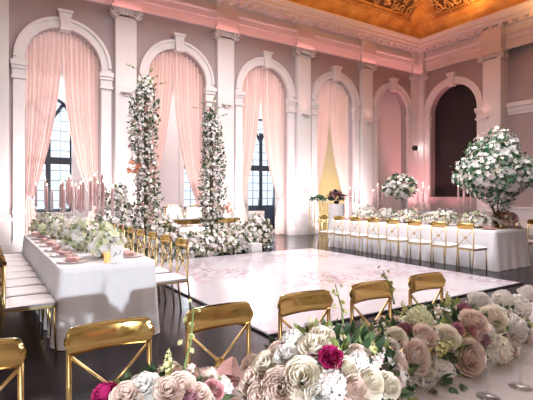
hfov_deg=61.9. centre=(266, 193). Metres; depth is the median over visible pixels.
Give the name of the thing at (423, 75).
trim
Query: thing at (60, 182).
taper candle
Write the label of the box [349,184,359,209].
candelabra
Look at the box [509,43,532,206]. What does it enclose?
wall
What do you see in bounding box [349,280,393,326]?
chair
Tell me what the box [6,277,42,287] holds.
seat cushion
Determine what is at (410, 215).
flower centerpiece
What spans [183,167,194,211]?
window
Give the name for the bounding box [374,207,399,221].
flower centerpiece
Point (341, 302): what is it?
stem
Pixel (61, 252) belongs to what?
napkin
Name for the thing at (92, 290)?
banquet table
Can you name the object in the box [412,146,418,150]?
spotlight
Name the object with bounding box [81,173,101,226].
candelabra
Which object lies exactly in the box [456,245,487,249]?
seat cushion
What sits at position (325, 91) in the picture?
curtain
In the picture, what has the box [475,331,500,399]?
wine glass
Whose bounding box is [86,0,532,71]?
trim
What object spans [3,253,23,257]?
chair
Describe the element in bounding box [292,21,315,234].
pilaster
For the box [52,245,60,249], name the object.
napkin
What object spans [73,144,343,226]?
trim
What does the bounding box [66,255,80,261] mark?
napkin
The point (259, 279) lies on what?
floor
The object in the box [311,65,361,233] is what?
trim
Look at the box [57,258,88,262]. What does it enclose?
charger plate
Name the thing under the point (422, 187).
taper candle
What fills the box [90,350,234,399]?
centerpiece
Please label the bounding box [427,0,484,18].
trim
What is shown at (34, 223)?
flower centerpiece
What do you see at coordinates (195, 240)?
mound
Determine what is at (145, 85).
pillar
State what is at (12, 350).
chair
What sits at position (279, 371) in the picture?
centerpiece
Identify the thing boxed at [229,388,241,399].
dinner plate
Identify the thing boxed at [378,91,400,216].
wall niche
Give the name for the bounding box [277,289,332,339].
chair
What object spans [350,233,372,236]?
seat cushion
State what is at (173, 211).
armchair
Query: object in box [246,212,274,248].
mound
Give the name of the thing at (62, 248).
charger plate
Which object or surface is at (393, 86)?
trim
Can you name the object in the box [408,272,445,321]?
chair
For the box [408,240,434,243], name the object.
seat cushion
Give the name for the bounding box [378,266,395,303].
stem
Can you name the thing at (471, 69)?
wall
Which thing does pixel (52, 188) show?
taper candle
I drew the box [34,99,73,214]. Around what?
window
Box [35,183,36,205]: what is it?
taper candle
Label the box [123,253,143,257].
charger plate
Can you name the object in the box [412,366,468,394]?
leaf spray
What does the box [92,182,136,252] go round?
flower arrangement
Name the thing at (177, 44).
trim
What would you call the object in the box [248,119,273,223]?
window
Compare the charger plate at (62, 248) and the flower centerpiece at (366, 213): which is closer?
the charger plate at (62, 248)
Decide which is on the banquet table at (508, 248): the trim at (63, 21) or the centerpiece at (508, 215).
the centerpiece at (508, 215)
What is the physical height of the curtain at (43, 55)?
5.800 m
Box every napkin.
[47,241,56,245]
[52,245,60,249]
[55,250,74,254]
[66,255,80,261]
[123,250,138,255]
[193,356,241,389]
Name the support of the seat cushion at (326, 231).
on the chair at (326, 231)
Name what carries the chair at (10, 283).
on the floor
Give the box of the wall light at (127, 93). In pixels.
[121,91,132,95]
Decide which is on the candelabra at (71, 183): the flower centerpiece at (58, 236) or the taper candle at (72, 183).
the taper candle at (72, 183)
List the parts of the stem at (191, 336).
stem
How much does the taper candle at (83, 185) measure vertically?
0.393 m
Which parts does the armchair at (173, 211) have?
backrest, seat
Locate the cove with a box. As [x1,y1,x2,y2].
[289,0,527,37]
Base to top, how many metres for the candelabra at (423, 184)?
0.989 m
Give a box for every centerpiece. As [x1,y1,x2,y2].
[28,212,53,232]
[37,214,68,238]
[56,216,88,239]
[60,217,98,250]
[81,221,125,257]
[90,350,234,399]
[237,316,419,399]
[350,204,379,219]
[360,285,532,386]
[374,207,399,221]
[382,172,417,200]
[394,208,419,222]
[420,210,440,224]
[425,208,464,225]
[460,210,499,227]
[491,208,519,227]
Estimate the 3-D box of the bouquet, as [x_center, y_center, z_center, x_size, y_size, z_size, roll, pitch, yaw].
[2.298,0.072,14.715,0.645,0.511,0.666,0,0,-33]
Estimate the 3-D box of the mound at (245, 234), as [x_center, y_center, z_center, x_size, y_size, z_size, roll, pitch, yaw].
[-0.689,1.058,11.286,0.944,0.821,0.869,0,0,-27]
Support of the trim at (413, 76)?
attached to the wall at (151, 30)
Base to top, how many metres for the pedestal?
1.121 m
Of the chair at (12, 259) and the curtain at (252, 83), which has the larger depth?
the curtain at (252, 83)
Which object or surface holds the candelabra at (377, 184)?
on the banquet table at (508, 248)
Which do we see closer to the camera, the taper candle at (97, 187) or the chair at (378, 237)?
the taper candle at (97, 187)
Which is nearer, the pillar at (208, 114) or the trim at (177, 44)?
the pillar at (208, 114)
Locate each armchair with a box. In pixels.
[165,205,189,232]
[186,205,208,231]
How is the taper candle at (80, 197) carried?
on the candelabra at (63, 189)
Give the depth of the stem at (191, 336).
1.20 m
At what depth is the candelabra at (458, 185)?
9.36 m
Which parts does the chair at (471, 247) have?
leg, rail, seat frame, leg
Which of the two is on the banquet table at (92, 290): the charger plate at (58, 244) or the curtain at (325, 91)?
the charger plate at (58, 244)
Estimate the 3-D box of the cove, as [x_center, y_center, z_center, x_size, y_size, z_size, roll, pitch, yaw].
[2.351,-7.845,5.266,21.660,2.610,18.300,0,0,-33]
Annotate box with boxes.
[246,242,261,252]
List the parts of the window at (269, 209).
panel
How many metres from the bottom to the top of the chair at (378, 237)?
0.911 m
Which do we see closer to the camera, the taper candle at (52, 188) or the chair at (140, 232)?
the chair at (140, 232)
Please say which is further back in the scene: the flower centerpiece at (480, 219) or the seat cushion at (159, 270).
the flower centerpiece at (480, 219)
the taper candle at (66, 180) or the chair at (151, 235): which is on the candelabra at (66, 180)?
the taper candle at (66, 180)
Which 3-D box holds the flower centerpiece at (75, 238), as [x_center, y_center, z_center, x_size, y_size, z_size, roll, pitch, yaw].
[-2.235,0.485,5.443,0.551,0.408,0.662,0,0,-33]
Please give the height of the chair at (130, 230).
0.911 m
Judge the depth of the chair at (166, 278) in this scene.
5.25 m
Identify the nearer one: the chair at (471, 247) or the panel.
the chair at (471, 247)
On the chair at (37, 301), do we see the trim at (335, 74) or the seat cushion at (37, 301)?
the seat cushion at (37, 301)
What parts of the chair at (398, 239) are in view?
leg, rail, leg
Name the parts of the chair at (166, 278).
seat frame, leg, rail, leg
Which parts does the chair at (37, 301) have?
leg, leg, rail, seat frame, leg, leg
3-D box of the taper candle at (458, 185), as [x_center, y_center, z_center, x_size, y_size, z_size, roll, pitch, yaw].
[4.042,0.003,9.357,0.033,0.393,0.034,0,0,-33]
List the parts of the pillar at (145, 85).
post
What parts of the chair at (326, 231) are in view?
rail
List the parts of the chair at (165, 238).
leg, rail, leg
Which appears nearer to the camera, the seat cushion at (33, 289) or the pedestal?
the seat cushion at (33, 289)
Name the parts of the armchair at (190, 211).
frame, backrest, seat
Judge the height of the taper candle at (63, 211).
0.367 m
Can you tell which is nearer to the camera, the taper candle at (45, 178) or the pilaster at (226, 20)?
the taper candle at (45, 178)
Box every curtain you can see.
[25,31,62,233]
[63,33,97,226]
[148,51,173,229]
[173,53,202,233]
[243,67,261,223]
[261,69,284,233]
[317,80,331,231]
[330,81,348,217]
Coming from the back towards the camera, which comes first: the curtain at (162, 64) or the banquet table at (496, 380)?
the curtain at (162, 64)
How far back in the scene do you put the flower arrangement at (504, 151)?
8.63 m
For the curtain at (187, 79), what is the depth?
13.96 m
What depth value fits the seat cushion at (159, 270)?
5.67 m
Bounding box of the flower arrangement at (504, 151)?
[450,125,532,228]
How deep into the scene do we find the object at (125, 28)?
12.46 m
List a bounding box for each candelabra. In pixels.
[35,178,53,218]
[59,180,76,208]
[60,176,79,216]
[62,174,82,214]
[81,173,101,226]
[89,171,113,226]
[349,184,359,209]
[372,184,382,203]
[417,184,428,212]
[457,185,471,212]
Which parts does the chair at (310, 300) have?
leg, rail, leg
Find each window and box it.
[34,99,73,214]
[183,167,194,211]
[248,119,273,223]
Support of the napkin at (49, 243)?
on the charger plate at (58, 244)
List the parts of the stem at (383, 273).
stem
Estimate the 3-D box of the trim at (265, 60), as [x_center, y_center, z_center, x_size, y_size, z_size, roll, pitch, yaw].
[0.007,-1.685,15.113,2.484,6.270,0.250,0,0,-33]
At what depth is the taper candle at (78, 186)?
6.64 m
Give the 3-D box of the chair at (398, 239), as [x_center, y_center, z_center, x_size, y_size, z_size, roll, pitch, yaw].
[2.881,0.996,9.737,0.481,0.911,0.370,0,0,-33]
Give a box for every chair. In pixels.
[0,247,48,329]
[0,252,56,350]
[0,338,25,399]
[1,249,43,324]
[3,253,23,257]
[5,257,26,261]
[5,266,33,272]
[5,271,37,309]
[6,261,29,266]
[64,317,154,399]
[118,225,124,247]
[126,227,133,250]
[136,229,144,255]
[147,231,160,297]
[155,234,174,305]
[156,237,190,309]
[184,301,253,368]
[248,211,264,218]
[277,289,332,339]
[318,215,339,248]
[332,215,355,252]
[348,216,372,255]
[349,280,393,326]
[366,217,391,258]
[385,219,411,261]
[406,220,434,265]
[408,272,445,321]
[430,221,459,269]
[455,223,487,273]
[527,219,532,257]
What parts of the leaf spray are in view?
stem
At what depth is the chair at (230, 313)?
2.16 m
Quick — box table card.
[110,245,122,262]
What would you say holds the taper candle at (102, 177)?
on the candelabra at (102, 177)
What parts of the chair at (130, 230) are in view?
rail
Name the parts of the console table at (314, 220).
leg, leg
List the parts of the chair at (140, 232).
rail, leg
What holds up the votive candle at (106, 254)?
on the banquet table at (92, 290)
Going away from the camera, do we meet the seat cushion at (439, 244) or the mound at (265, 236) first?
the seat cushion at (439, 244)
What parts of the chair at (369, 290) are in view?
leg, rail, leg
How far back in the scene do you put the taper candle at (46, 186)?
7.17 m
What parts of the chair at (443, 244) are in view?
leg, rail, seat frame, leg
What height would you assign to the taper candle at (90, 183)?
0.393 m
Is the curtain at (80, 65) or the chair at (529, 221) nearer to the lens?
the chair at (529, 221)
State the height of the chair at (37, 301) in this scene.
0.911 m
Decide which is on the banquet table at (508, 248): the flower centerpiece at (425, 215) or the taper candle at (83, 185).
the flower centerpiece at (425, 215)
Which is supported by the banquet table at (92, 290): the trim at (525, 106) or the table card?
the table card
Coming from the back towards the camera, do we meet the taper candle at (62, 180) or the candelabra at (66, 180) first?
the candelabra at (66, 180)
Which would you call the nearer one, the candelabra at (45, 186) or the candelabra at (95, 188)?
the candelabra at (95, 188)
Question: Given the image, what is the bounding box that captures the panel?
[435,84,476,196]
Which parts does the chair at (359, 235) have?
rail, leg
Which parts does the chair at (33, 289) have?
leg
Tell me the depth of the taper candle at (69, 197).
5.80 m
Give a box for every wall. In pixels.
[9,0,410,242]
[37,54,343,227]
[426,58,482,223]
[505,52,508,209]
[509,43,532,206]
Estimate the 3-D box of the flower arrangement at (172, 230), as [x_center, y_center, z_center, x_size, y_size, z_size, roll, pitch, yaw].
[-2.259,0.997,9.674,0.934,0.979,0.991,0,0,21]
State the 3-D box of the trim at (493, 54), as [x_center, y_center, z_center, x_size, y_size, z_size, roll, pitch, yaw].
[8.389,-2.330,16.445,0.451,7.560,1.013,0,0,-33]
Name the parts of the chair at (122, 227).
rail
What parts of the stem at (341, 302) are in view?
stem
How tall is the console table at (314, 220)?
1.210 m
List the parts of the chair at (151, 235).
leg, rail, leg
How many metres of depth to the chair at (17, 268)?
5.75 m
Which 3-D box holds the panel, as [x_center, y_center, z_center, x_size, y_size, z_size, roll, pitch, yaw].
[7.856,-2.200,18.220,0.040,4.700,2.300,0,0,-33]
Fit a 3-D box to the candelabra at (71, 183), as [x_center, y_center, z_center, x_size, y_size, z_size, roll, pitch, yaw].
[-2.857,0.195,6.516,0.309,0.989,0.290,0,0,-39]
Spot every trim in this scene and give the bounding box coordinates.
[0,0,13,253]
[10,8,113,251]
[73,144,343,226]
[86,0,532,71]
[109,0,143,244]
[137,32,216,241]
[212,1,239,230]
[234,51,296,234]
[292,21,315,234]
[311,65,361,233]
[345,0,421,20]
[357,39,377,216]
[373,77,414,217]
[408,52,418,213]
[417,51,428,213]
[422,71,482,212]
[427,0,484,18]
[477,26,508,226]
[506,99,532,234]
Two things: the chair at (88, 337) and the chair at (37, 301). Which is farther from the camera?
the chair at (37, 301)
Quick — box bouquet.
[327,189,345,203]
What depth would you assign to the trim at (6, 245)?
10.88 m
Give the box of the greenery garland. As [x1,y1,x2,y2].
[309,194,327,200]
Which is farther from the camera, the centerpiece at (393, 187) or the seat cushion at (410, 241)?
the centerpiece at (393, 187)
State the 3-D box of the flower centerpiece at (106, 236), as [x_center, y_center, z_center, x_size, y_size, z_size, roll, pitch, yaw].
[-1.766,0.490,4.843,0.470,0.397,0.574,0,0,-10]
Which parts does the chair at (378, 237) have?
leg, rail, leg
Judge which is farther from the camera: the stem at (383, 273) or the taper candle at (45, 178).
the taper candle at (45, 178)
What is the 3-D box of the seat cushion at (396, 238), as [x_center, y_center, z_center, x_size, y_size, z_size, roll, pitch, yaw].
[2.902,0.990,9.751,0.410,0.050,0.370,0,0,-33]
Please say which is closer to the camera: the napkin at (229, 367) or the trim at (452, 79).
the napkin at (229, 367)
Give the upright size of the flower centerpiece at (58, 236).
0.384 m
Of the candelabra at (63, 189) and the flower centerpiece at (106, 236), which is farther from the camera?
the candelabra at (63, 189)
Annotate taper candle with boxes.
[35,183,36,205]
[44,178,45,202]
[46,186,47,208]
[51,188,52,208]
[60,182,61,207]
[62,180,63,209]
[62,189,64,212]
[66,180,67,202]
[68,174,70,205]
[71,183,72,210]
[75,186,76,208]
[77,186,79,210]
[79,182,81,212]
[82,179,84,209]
[89,178,91,210]
[93,173,95,205]
[96,181,98,213]
[101,171,103,206]
[102,179,104,215]
[111,184,113,214]
[422,187,423,202]
[457,185,458,203]
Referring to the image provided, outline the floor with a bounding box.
[0,222,532,399]
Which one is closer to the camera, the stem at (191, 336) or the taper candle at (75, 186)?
the stem at (191, 336)
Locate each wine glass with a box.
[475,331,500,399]
[508,330,532,390]
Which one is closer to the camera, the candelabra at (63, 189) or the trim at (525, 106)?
the candelabra at (63, 189)
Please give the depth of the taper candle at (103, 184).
5.05 m
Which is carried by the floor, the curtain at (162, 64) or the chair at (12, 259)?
the chair at (12, 259)
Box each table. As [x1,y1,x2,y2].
[22,234,159,350]
[154,302,532,399]
[161,216,240,227]
[309,201,327,235]
[328,219,529,271]
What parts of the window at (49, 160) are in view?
sill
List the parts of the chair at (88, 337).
leg, rail, leg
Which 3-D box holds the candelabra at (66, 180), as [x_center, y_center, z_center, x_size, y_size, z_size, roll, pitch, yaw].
[-3.251,0.195,7.305,0.290,0.989,0.309,0,0,-17]
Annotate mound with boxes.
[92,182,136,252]
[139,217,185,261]
[164,230,214,258]
[195,227,241,255]
[225,219,258,252]
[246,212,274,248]
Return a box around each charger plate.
[34,240,57,242]
[38,243,59,246]
[44,247,70,250]
[50,252,78,256]
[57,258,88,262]
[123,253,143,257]
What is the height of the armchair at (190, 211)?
1.137 m
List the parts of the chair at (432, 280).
leg, rail, leg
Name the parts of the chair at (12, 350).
rail, leg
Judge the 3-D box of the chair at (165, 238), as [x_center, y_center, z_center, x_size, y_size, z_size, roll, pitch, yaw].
[-1.473,0.996,5.750,0.481,0.911,0.370,0,0,-33]
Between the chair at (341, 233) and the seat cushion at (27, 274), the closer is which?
the seat cushion at (27, 274)
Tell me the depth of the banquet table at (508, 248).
9.13 m
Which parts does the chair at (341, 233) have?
rail, leg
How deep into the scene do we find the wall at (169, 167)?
18.34 m
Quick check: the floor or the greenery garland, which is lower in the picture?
the floor
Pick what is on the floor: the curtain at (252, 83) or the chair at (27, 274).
the chair at (27, 274)
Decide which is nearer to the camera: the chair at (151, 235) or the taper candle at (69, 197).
the taper candle at (69, 197)
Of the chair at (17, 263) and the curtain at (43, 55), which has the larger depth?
the curtain at (43, 55)
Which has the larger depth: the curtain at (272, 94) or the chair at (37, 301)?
the curtain at (272, 94)
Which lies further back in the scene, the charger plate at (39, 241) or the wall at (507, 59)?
the wall at (507, 59)
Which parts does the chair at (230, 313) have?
leg, rail, leg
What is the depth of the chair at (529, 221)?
9.48 m
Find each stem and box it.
[177,299,200,369]
[329,278,347,330]
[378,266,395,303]
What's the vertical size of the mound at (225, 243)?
0.697 m
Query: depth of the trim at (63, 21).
11.20 m
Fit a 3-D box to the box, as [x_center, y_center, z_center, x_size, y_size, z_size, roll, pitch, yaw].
[-0.312,1.335,11.033,0.320,0.230,0.260,0,0,-39]
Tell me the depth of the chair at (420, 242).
9.13 m
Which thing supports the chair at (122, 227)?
on the floor
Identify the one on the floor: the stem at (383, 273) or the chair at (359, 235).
the chair at (359, 235)
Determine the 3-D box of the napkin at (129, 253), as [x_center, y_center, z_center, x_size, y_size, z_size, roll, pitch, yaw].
[-1.504,0.651,4.885,0.123,0.043,0.240,0,0,-37]
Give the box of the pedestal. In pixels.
[328,204,344,237]
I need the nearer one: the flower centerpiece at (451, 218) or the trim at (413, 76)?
the flower centerpiece at (451, 218)
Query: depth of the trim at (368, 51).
17.60 m
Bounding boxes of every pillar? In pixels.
[126,64,166,258]
[193,97,232,234]
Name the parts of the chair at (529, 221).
leg, rail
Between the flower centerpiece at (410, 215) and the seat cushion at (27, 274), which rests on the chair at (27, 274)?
the seat cushion at (27, 274)
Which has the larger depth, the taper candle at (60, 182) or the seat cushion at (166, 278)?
the taper candle at (60, 182)
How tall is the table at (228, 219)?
0.820 m
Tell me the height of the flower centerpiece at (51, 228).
0.386 m
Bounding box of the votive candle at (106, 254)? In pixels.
[104,252,109,262]
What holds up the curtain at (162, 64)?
hanging from the wall at (151, 30)
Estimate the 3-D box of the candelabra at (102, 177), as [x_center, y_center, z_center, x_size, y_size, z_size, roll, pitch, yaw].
[-1.897,0.195,5.170,0.309,0.989,0.290,0,0,-33]
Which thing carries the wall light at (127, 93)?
attached to the wall at (151, 30)
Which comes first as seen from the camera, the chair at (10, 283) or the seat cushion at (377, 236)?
the chair at (10, 283)
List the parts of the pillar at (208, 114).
post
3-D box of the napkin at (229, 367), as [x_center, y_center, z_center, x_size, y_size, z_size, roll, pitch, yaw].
[-0.184,0.601,1.429,0.240,0.094,0.160,0,0,-33]
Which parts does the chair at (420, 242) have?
leg, rail, seat frame, leg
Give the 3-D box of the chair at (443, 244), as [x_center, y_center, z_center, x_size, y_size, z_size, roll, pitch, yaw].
[3.510,0.996,8.763,0.481,0.911,0.370,0,0,-33]
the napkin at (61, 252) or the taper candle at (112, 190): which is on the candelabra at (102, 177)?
the taper candle at (112, 190)
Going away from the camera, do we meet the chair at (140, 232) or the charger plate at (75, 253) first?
the charger plate at (75, 253)
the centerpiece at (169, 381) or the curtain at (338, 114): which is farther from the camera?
the curtain at (338, 114)
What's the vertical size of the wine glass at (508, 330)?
0.219 m
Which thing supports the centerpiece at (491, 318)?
on the banquet table at (496, 380)
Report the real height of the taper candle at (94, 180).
0.420 m
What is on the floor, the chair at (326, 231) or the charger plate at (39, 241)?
the chair at (326, 231)
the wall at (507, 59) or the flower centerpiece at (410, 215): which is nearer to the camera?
the flower centerpiece at (410, 215)
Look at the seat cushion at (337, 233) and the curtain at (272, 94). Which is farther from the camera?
the curtain at (272, 94)
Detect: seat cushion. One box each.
[5,271,37,279]
[5,294,55,310]
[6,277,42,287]
[6,285,48,297]
[155,267,170,273]
[156,273,187,283]
[320,230,338,232]
[334,232,354,234]
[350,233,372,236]
[368,235,391,238]
[387,237,411,240]
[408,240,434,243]
[432,242,459,246]
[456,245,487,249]
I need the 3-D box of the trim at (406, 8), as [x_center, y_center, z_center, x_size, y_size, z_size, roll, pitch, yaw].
[3.567,-7.580,15.729,6.090,1.245,1.286,0,0,-33]
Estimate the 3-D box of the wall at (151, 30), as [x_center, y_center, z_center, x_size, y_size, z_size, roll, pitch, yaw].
[-2.580,-2.550,13.866,22.700,8.000,0.500,0,0,-33]

